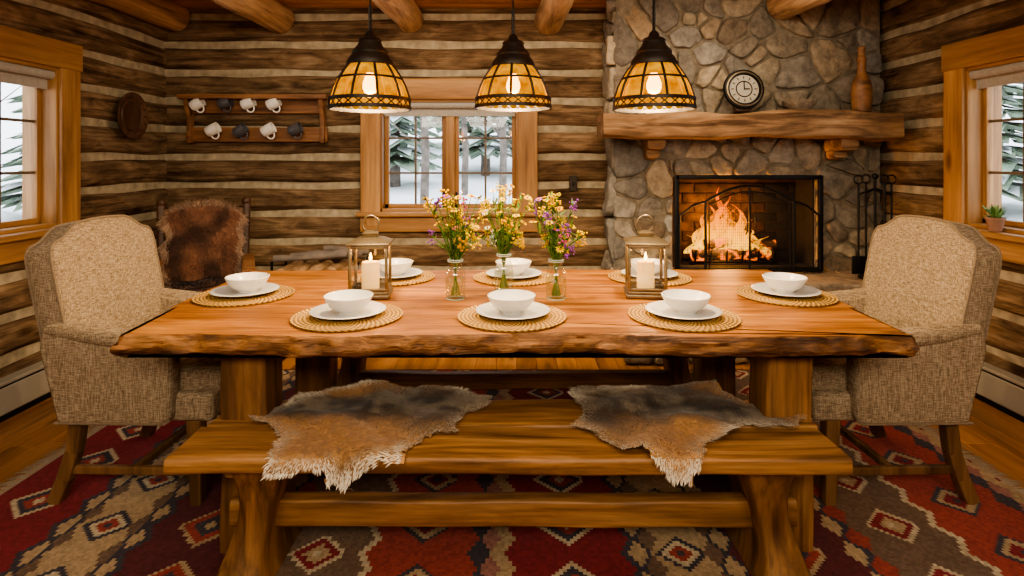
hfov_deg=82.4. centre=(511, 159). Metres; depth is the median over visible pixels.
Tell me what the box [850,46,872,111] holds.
bottle
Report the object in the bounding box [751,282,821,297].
dinner plate
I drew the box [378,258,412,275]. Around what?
soup bowl
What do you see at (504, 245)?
vase
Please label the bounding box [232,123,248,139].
coffee mug
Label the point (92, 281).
upholstered armchair
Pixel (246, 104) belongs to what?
coffee mug
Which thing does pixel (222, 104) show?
coffee mug
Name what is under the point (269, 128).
coffee mug
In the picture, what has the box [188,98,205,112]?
coffee mug
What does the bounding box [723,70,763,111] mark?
mantel clock
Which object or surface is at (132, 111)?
wall plate
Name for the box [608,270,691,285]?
woven placemat
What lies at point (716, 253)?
logs
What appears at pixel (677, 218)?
fireplace screen
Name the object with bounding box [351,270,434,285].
woven placemat
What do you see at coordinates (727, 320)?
woven placemat
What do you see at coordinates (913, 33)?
wall
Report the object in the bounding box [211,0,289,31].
ceiling beam
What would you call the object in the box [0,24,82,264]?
window
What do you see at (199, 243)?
wooden armchair
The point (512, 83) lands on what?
pendant lamp
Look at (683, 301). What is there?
soup bowl
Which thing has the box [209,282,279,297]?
dinner plate
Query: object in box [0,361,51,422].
baseboard
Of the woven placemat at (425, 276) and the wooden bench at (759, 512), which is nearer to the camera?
the wooden bench at (759, 512)
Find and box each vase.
[422,189,486,300]
[477,182,534,290]
[524,191,587,300]
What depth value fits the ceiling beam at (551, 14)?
3.93 m
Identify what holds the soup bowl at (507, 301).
on the dinner plate at (535, 310)
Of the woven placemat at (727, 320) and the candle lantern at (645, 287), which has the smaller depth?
the woven placemat at (727, 320)
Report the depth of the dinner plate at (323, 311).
2.07 m
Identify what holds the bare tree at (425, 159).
on the snowy ground
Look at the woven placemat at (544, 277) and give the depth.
2.69 m
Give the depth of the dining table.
1.95 m
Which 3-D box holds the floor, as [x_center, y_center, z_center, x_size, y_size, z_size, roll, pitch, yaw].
[0.000,1.360,1.425,5.600,0.080,6.450,0,0,0]
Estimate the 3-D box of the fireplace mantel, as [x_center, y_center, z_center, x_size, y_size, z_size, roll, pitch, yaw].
[1.590,-0.169,4.004,1.980,0.336,0.331,0,0,0]
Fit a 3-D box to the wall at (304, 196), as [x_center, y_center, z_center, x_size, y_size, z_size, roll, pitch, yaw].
[0.000,0.050,4.605,5.400,2.540,0.210,0,0,0]
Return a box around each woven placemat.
[191,285,294,306]
[290,303,402,331]
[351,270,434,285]
[458,304,565,331]
[473,271,554,285]
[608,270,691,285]
[628,303,740,331]
[735,285,838,306]
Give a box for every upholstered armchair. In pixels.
[24,214,219,505]
[813,215,1001,505]
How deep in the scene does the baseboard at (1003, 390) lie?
3.06 m
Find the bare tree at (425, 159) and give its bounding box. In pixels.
[1,85,511,203]
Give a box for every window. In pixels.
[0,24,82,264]
[356,78,538,231]
[941,24,1023,264]
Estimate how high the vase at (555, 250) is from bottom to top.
0.434 m
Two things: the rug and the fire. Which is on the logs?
the fire
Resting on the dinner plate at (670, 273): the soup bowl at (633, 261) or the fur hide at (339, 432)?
the soup bowl at (633, 261)
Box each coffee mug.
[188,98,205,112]
[204,122,221,139]
[217,99,233,112]
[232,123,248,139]
[240,98,256,112]
[260,122,276,139]
[265,98,281,112]
[287,122,303,138]
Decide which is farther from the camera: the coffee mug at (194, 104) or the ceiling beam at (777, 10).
the coffee mug at (194, 104)
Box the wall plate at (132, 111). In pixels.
[117,92,147,138]
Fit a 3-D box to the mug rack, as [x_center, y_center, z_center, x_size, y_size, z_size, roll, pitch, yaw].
[-1.945,-0.312,4.422,1.110,0.364,0.122,0,0,0]
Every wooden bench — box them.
[164,400,851,575]
[338,358,691,388]
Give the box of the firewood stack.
[270,247,369,270]
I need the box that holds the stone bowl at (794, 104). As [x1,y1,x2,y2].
[781,99,817,109]
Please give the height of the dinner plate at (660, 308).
0.021 m
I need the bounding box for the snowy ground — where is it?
[1,140,1022,221]
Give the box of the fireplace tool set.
[852,173,896,278]
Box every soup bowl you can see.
[225,272,269,292]
[323,289,372,314]
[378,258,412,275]
[487,289,535,314]
[495,258,531,275]
[631,258,663,274]
[661,289,710,314]
[762,272,807,293]
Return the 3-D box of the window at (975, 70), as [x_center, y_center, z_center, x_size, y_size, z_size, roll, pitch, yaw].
[2.707,-0.078,2.835,0.276,1.236,1.490,0,0,0]
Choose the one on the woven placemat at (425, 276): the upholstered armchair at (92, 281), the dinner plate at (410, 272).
the dinner plate at (410, 272)
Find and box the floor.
[0,358,1023,493]
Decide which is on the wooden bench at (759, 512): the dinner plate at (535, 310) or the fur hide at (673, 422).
the fur hide at (673, 422)
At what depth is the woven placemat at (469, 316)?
2.00 m
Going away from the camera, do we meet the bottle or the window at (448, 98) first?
the bottle
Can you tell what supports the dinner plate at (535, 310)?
on the woven placemat at (469, 316)
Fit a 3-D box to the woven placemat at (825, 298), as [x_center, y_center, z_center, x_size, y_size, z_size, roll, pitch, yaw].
[1.125,0.555,2.410,0.387,0.008,0.387,0,0,0]
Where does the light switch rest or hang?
attached to the wall at (304, 196)
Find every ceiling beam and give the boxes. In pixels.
[86,0,190,34]
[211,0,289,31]
[374,0,421,36]
[536,0,574,31]
[765,0,826,20]
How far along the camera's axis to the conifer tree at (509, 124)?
20.30 m
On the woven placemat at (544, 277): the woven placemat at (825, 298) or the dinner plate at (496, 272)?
the dinner plate at (496, 272)
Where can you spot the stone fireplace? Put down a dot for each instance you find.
(813, 53)
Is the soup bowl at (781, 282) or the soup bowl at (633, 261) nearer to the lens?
the soup bowl at (781, 282)
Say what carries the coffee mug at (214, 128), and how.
hanging from the mug rack
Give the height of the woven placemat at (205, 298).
0.008 m
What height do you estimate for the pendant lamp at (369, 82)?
0.967 m
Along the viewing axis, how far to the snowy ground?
13.23 m
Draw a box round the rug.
[0,370,1023,575]
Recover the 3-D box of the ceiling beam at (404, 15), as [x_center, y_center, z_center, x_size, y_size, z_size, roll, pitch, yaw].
[-0.798,-1.081,1.400,0.265,0.264,6.200,0,0,0]
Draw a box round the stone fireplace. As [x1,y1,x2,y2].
[601,0,883,363]
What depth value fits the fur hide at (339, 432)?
1.89 m
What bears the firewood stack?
on the floor
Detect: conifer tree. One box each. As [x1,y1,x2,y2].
[1,95,21,211]
[390,116,441,186]
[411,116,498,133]
[430,116,511,175]
[468,116,511,135]
[1002,82,1022,201]
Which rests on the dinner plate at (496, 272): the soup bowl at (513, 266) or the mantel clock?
the soup bowl at (513, 266)
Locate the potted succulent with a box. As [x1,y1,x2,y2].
[982,203,1008,231]
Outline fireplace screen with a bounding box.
[674,175,822,271]
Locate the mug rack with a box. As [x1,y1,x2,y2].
[177,94,329,142]
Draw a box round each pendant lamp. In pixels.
[327,0,411,112]
[475,0,551,111]
[612,0,696,112]
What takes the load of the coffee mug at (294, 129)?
hanging from the mug rack
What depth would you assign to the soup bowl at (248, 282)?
2.38 m
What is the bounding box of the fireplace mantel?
[597,110,901,159]
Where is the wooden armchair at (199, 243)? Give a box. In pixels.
[153,197,255,291]
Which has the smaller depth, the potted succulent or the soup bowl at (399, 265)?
the soup bowl at (399, 265)
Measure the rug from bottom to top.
0.010 m
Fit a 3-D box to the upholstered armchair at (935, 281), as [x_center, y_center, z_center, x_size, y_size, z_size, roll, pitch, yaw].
[1.500,0.781,2.513,0.763,1.080,0.699,0,0,0]
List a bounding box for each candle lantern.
[346,215,393,299]
[623,214,669,299]
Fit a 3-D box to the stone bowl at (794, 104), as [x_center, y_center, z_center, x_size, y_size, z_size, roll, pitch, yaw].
[1.980,-0.371,4.030,0.230,0.078,0.230,0,0,0]
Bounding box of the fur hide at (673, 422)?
[568,380,810,486]
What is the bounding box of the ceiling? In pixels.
[164,0,605,7]
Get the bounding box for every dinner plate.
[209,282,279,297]
[309,301,385,319]
[379,267,422,279]
[476,302,549,319]
[486,268,541,279]
[621,268,677,279]
[645,300,721,319]
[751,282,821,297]
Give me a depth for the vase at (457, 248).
2.35 m
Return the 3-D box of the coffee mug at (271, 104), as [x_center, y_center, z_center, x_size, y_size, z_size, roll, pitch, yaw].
[-1.794,-0.420,4.404,0.116,0.132,0.086,0,0,0]
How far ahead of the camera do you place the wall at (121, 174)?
3.82 m
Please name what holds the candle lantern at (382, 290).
on the dining table
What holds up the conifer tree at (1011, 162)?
on the snowy ground
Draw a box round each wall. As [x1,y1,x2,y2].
[0,0,167,377]
[164,8,608,270]
[880,0,1023,377]
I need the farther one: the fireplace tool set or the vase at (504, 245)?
the fireplace tool set
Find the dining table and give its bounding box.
[109,269,919,552]
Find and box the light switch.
[569,176,576,190]
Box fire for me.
[685,188,766,252]
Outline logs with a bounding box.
[683,236,777,264]
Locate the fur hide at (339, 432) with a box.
[247,380,494,493]
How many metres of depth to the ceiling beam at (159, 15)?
4.14 m
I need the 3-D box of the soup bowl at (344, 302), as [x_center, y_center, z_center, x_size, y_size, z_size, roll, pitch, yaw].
[-0.581,0.510,2.081,0.172,0.064,0.172,0,0,0]
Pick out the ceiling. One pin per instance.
(180, 3)
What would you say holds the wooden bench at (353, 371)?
on the rug
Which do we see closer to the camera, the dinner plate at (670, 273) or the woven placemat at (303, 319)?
the woven placemat at (303, 319)
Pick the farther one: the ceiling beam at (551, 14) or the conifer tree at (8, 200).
the conifer tree at (8, 200)
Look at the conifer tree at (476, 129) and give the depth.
15.02 m
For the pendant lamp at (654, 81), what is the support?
hanging from the ceiling
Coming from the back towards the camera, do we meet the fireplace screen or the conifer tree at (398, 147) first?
the conifer tree at (398, 147)
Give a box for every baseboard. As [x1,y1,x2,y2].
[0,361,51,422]
[975,362,1023,422]
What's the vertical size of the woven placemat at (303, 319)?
0.008 m

